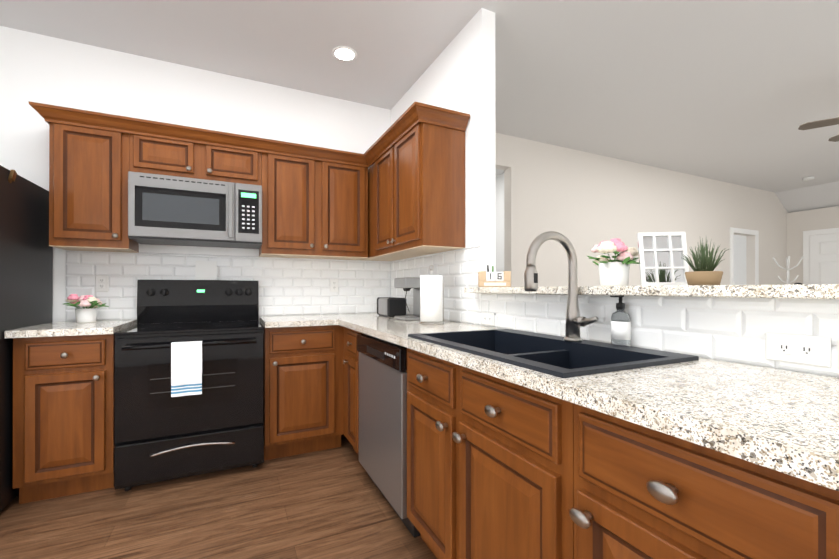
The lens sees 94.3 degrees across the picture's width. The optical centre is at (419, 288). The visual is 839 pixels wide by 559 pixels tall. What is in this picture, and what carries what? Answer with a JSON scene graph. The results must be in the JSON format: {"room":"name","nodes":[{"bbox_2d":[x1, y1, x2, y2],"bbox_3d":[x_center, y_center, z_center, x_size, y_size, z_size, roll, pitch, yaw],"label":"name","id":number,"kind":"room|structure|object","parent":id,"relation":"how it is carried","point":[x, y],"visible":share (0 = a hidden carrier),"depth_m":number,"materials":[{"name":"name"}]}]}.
{"room":"kitchen","nodes":[
{"label":"kitchen","id":0,"kind":"room"},
{"bbox_2d":[0,434,436,558],"bbox_3d":[1.801,1.196,3.641,11.600,0.060,8.920,0,0,-26],"label":"floor","id":1,"kind":"structure","parent":0,"point":[332,503],"depth_m":1.96,"materials":[{"name":"brown wood"}]},
{"bbox_2d":[0,165,52,511],"bbox_3d":[-2.615,0.268,1.982,0.923,1.788,0.797,0,0,-26],"label":"fridge","id":2,"kind":"object","parent":1,"relation":"on","point":[26,274],"visible":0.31,"depth_m":2.10,"materials":[{"name":"black metal"}]},
{"bbox_2d":[13,334,114,503],"bbox_3d":[-2.057,0.710,2.377,0.424,0.904,0.600,0,0,-26],"label":"base cabinet","id":3,"kind":"object","parent":1,"relation":"on","point":[63,386],"depth_m":2.11,"materials":[{"name":"brown wood"}]},
{"bbox_2d":[5,319,136,337],"bbox_3d":[-2.053,0.237,2.367,0.445,0.038,0.637,0,0,-26],"label":"countertop","id":4,"kind":"structure","parent":3,"relation":"on","point":[62,328],"depth_m":2.15,"materials":[{"name":"stone"}]},
{"bbox_2d":[64,294,108,322],"bbox_3d":[-2.130,0.126,2.491,0.214,0.183,0.215,0,0,-26],"label":"potted plant","id":5,"kind":"object","parent":4,"relation":"on","point":[87,311],"visible":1,"depth_m":2.45,"materials":[{"name":"white ceramic"}]},
{"bbox_2d":[113,280,264,490],"bbox_3d":[-1.473,0.551,2.588,0.782,1.225,0.728,0,0,-26],"label":"range","id":6,"kind":"object","parent":1,"relation":"on","point":[162,434],"visible":1,"depth_m":2.36,"materials":[{"name":"black metal"}]},
{"bbox_2d":[171,341,201,396],"bbox_3d":[-1.348,0.464,2.256,0.153,0.308,0.043,0,0,-26],"label":"hanging towel","id":7,"kind":"object","parent":6,"relation":"hanging from","point":[186,368],"visible":1,"depth_m":2.24,"materials":[{"name":"white fabric"}]},
{"bbox_2d":[195,261,216,279],"bbox_3d":[-1.603,-0.135,2.925,0.140,0.145,0.032,0,0,-26],"label":"picture frame","id":8,"kind":"object","parent":6,"relation":"on","point":[205,270],"visible":0.93,"depth_m":2.92,"materials":[{"name":"white plastic"}]},
{"bbox_2d":[264,325,340,459],"bbox_3d":[-0.904,0.712,2.934,0.528,0.904,0.600,0,0,-26],"label":"base cabinet","id":9,"kind":"object","parent":1,"relation":"on","point":[302,365],"depth_m":2.66,"materials":[{"name":"brown wood"}]},
{"bbox_2d":[259,314,336,327],"bbox_3d":[-0.927,0.238,2.911,0.473,0.038,0.637,0,0,-26],"label":"countertop","id":10,"kind":"structure","parent":9,"relation":"on","point":[315,319],"depth_m":2.70,"materials":[{"name":"stone"}]},
{"bbox_2d":[357,333,419,536],"bbox_3d":[0.028,0.713,2.216,0.594,0.900,0.677,0,0,-26],"label":"dishwasher","id":11,"kind":"object","parent":1,"relation":"on","point":[383,412],"visible":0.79,"depth_m":1.98,"materials":[{"name":"silver metal"}]},
{"bbox_2d":[341,326,444,468],"bbox_3d":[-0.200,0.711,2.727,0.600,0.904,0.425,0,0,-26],"label":"base cabinet","id":12,"kind":"object","parent":1,"relation":"on","point":[425,373],"depth_m":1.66,"materials":[{"name":"brown wood"}]},
{"bbox_2d":[553,396,838,558],"bbox_3d":[0.717,0.707,0.831,0.600,0.904,0.501,0,0,-26],"label":"base cabinet","id":13,"kind":"object","parent":1,"relation":"on","point":[623,489],"depth_m":0.70,"materials":[{"name":"brown wood"}]},
{"bbox_2d":[329,313,838,490],"bbox_3d":[0.389,0.315,1.482,0.637,0.222,4.357,0,0,-26],"label":"countertop","id":14,"kind":"structure","parent":13,"relation":"on","point":[784,421],"depth_m":0.86,"materials":[{"name":"stone"}]},
{"bbox_2d":[377,297,405,316],"bbox_3d":[-0.224,0.146,3.075,0.154,0.146,0.270,0,0,-26],"label":"toaster","id":15,"kind":"object","parent":14,"relation":"on","point":[390,306],"visible":0.96,"depth_m":2.97,"materials":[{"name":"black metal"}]},
{"bbox_2d":[394,277,419,320],"bbox_3d":[-0.052,0.072,2.748,0.195,0.292,0.200,0,0,-26],"label":"coffee maker","id":16,"kind":"object","parent":14,"relation":"on","point":[406,284],"visible":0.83,"depth_m":2.71,"materials":[{"name":"silver metal"}]},
{"bbox_2d":[419,265,443,324],"bbox_3d":[0.073,0.036,2.392,0.156,0.363,0.156,0,0,-26],"label":"paper towel holder","id":17,"kind":"object","parent":14,"relation":"on","point":[431,299],"visible":1,"depth_m":2.33,"materials":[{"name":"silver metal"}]},
{"bbox_2d":[524,231,598,341],"bbox_3d":[0.526,-0.007,1.425,0.269,0.418,0.162,0,0,-26],"label":"faucet","id":18,"kind":"object","parent":14,"relation":"on","point":[574,320],"visible":1,"depth_m":1.48,"materials":[{"name":"silver metal"}]},
{"bbox_2d":[610,295,630,345],"bbox_3d":[0.730,0.117,1.421,0.078,0.195,0.064,0,0,-26],"label":"soap bottle","id":19,"kind":"object","parent":14,"relation":"on","point":[620,327],"visible":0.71,"depth_m":1.40,"materials":[{"name":"white"}]},
{"bbox_2d":[773,256,803,284],"bbox_3d":[5.705,0.340,6.020,0.326,1.664,0.326,0,0,-26],"label":"coat rack","id":20,"kind":"object","parent":1,"relation":"on","point":[788,282],"visible":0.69,"depth_m":6.01,"materials":[{"name":"white plastic"}]},
{"bbox_2d":[0,26,787,323],"bbox_3d":[1.400,-0.242,4.473,11.600,2.820,0.120,0,0,-26],"label":"wall","id":21,"kind":"structure","parent":0,"point":[583,202],"depth_m":3.49,"materials":[{"name":"white paint"}]},
{"bbox_2d":[45,113,138,252],"bbox_3d":[-2.099,-0.637,2.534,0.389,0.760,0.316,0,0,-26],"label":"upper cabinet","id":22,"kind":"object","parent":21,"relation":"attached to","point":[89,160],"depth_m":2.39,"materials":[{"name":"brown wood"}]},
{"bbox_2d":[129,125,200,178],"bbox_3d":[-1.744,-0.874,2.706,0.395,0.285,0.316,0,0,-26],"label":"upper cabinet","id":23,"kind":"object","parent":21,"relation":"attached to","point":[152,151],"depth_m":2.56,"materials":[{"name":"brown wood"}]},
{"bbox_2d":[128,171,261,248],"bbox_3d":[-1.540,-0.521,2.744,0.775,0.414,0.419,0,0,-26],"label":"over-the-range microwave","id":24,"kind":"object","parent":23,"relation":"attached to","point":[173,210],"visible":1,"depth_m":2.58,"materials":[{"name":"silver metal"}]},
{"bbox_2d":[65,250,388,320],"bbox_3d":[-1.310,-0.018,3.083,2.310,0.475,0.019,0,0,-26],"label":"tile backsplash","id":25,"kind":"structure","parent":21,"relation":"attached to","point":[287,286],"depth_m":3.10,"materials":[{"name":"white tile"}]},
{"bbox_2d":[95,275,108,291],"bbox_3d":[-2.173,-0.033,2.661,0.072,0.115,0.008,0,0,-26],"label":"electrical outlet","id":26,"kind":"object","parent":25,"relation":"attached to","point":[101,283],"visible":1,"depth_m":2.66,"materials":[{"name":"white plastic"}]},
{"bbox_2d":[330,279,337,291],"bbox_3d":[-0.735,-0.025,3.356,0.072,0.115,0.008,0,0,-26],"label":"electrical outlet","id":27,"kind":"object","parent":25,"relation":"attached to","point":[333,285],"visible":1,"depth_m":3.35,"materials":[{"name":"white plastic"}]},
{"bbox_2d":[201,137,264,188],"bbox_3d":[-1.391,-0.873,2.878,0.391,0.285,0.316,0,0,-26],"label":"upper cabinet","id":28,"kind":"object","parent":21,"relation":"attached to","point":[226,161],"depth_m":2.74,"materials":[{"name":"brown wood"}]},
{"bbox_2d":[259,145,368,260],"bbox_3d":[-0.848,-0.635,3.139,0.810,0.760,0.316,0,0,-26],"label":"upper cabinet","id":29,"kind":"object","parent":21,"relation":"attached to","point":[315,205],"depth_m":2.99,"materials":[{"name":"brown wood"}]},
{"bbox_2d":[730,227,758,284],"bbox_3d":[5.220,0.110,6.243,0.830,2.125,0.015,0,0,-26],"label":"trim","id":30,"kind":"structure","parent":21,"relation":"attached to","point":[743,231],"depth_m":6.22,"materials":[{"name":"white wood"}]},
{"bbox_2d":[0,0,838,212],"bbox_3d":[2.558,-1.498,2.081,11.600,0.480,5.440,0,0,-26],"label":"ceiling","id":31,"kind":"structure","parent":0,"point":[738,92],"depth_m":2.81,"materials":[{"name":"white paint"}]},
{"bbox_2d":[332,46,356,61],"bbox_3d":[-0.528,-1.653,2.744,0.176,0.006,0.176,0,0,-26],"label":"recessed light","id":32,"kind":"object","parent":31,"relation":"in","point":[344,53],"visible":1,"depth_m":2.73,"materials":[{"name":"white plastic"}]},
{"bbox_2d":[802,176,814,180],"bbox_3d":[5.787,-1.632,5.787,0.130,0.032,0.130,0,0,-26],"label":"smoke detector","id":33,"kind":"object","parent":31,"relation":"attached to","point":[808,178],"visible":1,"depth_m":5.76,"materials":[{"name":"white plastic"}]},
{"bbox_2d":[798,117,838,141],"bbox_3d":[3.715,-1.455,2.815,1.305,0.398,1.294,0,0,-26],"label":"ceiling fan","id":34,"kind":"object","parent":31,"relation":"hanging from","point":[820,123],"visible":1,"depth_m":3.17,"materials":[{"name":"brown plastic"}]},
{"bbox_2d":[495,169,503,271],"bbox_3d":[0.468,-0.281,5.022,2.000,2.900,1.680,0,0,-26],"label":"wall","id":35,"kind":"structure","parent":0,"point":[499,174],"depth_m":5.65,"materials":[{"name":"white paint"}]},
{"bbox_2d":[391,8,838,377],"bbox_3d":[0.763,-0.249,1.587,0.100,2.820,4.519,0,0,-26],"label":"wall","id":36,"kind":"structure","parent":0,"point":[458,74],"depth_m":2.36,"materials":[{"name":"white paint"}]},
{"bbox_2d":[369,113,466,260],"bbox_3d":[-0.064,-0.636,2.810,0.315,0.760,0.960,0,0,-26],"label":"upper cabinet","id":37,"kind":"object","parent":36,"relation":"attached to","point":[395,191],"depth_m":2.42,"materials":[{"name":"brown wood"}]},
{"bbox_2d":[389,245,838,376],"bbox_3d":[0.648,-0.021,1.697,0.009,0.475,4.219,0,0,-26],"label":"tile backsplash","id":38,"kind":"structure","parent":36,"relation":"attached to","point":[727,329],"depth_m":1.34,"materials":[{"name":"white tile"}]},
{"bbox_2d":[482,312,494,325],"bbox_3d":[0.389,0.173,2.211,0.008,0.072,0.115,0,0,-26],"label":"electrical outlet","id":39,"kind":"object","parent":38,"relation":"attached to","point":[488,318],"visible":1,"depth_m":2.20,"materials":[{"name":"white plastic"}]},
{"bbox_2d":[765,332,830,367],"bbox_3d":[0.972,0.157,1.004,0.008,0.076,0.129,0,0,-26],"label":"outlet","id":40,"kind":"object","parent":38,"relation":"attached to","point":[810,350],"visible":1,"depth_m":1.00,"materials":[{"name":"white plastic"}]},
{"bbox_2d":[837,338,838,368],"bbox_3d":[1.033,0.156,0.878,0.008,0.076,0.129,0,0,-26],"label":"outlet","id":41,"kind":"object","parent":38,"relation":"attached to","point":[837,353],"visible":1,"depth_m":0.94,"materials":[{"name":"white plastic"}]},
{"bbox_2d":[464,284,838,298],"bbox_3d":[1.120,0.007,0.974,0.410,0.034,3.105,0,0,-26],"label":"bar","id":42,"kind":"object","parent":36,"relation":"on","point":[814,291],"visible":1,"depth_m":1.14,"materials":[{"name":"stone"}]},
{"bbox_2d":[478,265,510,286],"bbox_3d":[0.420,-0.070,2.197,0.176,0.126,0.080,0,0,1],"label":"calendar","id":43,"kind":"object","parent":42,"relation":"on","point":[493,279],"visible":1,"depth_m":2.16,"materials":[{"name":"beige wood"}]},
{"bbox_2d":[587,238,638,285],"bbox_3d":[0.812,-0.110,1.633,0.209,0.202,0.216,0,0,-26],"label":"potted flowers","id":44,"kind":"object","parent":42,"relation":"on","point":[613,273],"visible":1,"depth_m":1.59,"materials":[{"name":"white ceramic"}]},
{"bbox_2d":[637,232,688,285],"bbox_3d":[0.953,-0.115,1.521,0.170,0.214,0.051,0,0,9],"label":"mirror","id":45,"kind":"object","parent":42,"relation":"on","point":[662,262],"depth_m":1.52,"materials":[{"name":"white glass"}]},
{"bbox_2d":[681,238,728,284],"bbox_3d":[0.982,-0.096,1.345,0.146,0.173,0.142,0,0,-26],"label":"potted plant","id":46,"kind":"object","parent":42,"relation":"on","point":[703,273],"visible":0.94,"depth_m":1.32,"materials":[{"name":"brown"}]},
{"bbox_2d":[734,235,745,284],"bbox_3d":[4.464,-0.273,7.898,2.300,2.900,3.380,0,0,-26],"label":"wall","id":47,"kind":"structure","parent":0,"point":[739,259],"depth_m":7.23,"materials":[{"name":"white paint"}]},
{"bbox_2d":[786,206,838,284],"bbox_3d":[7.680,-0.082,4.487,0.120,2.500,5.319,0,0,-26],"label":"wall","id":48,"kind":"structure","parent":0,"point":[798,223],"depth_m":6.69,"materials":[{"name":"white paint"}]},
{"bbox_2d":[803,228,838,283],"bbox_3d":[6.769,0.097,6.135,0.084,2.150,1.100,0,0,-26],"label":"door","id":49,"kind":"structure","parent":48,"relation":"attached to","point":[821,258],"depth_m":6.43,"materials":[{"name":"white wood"}]}
]}

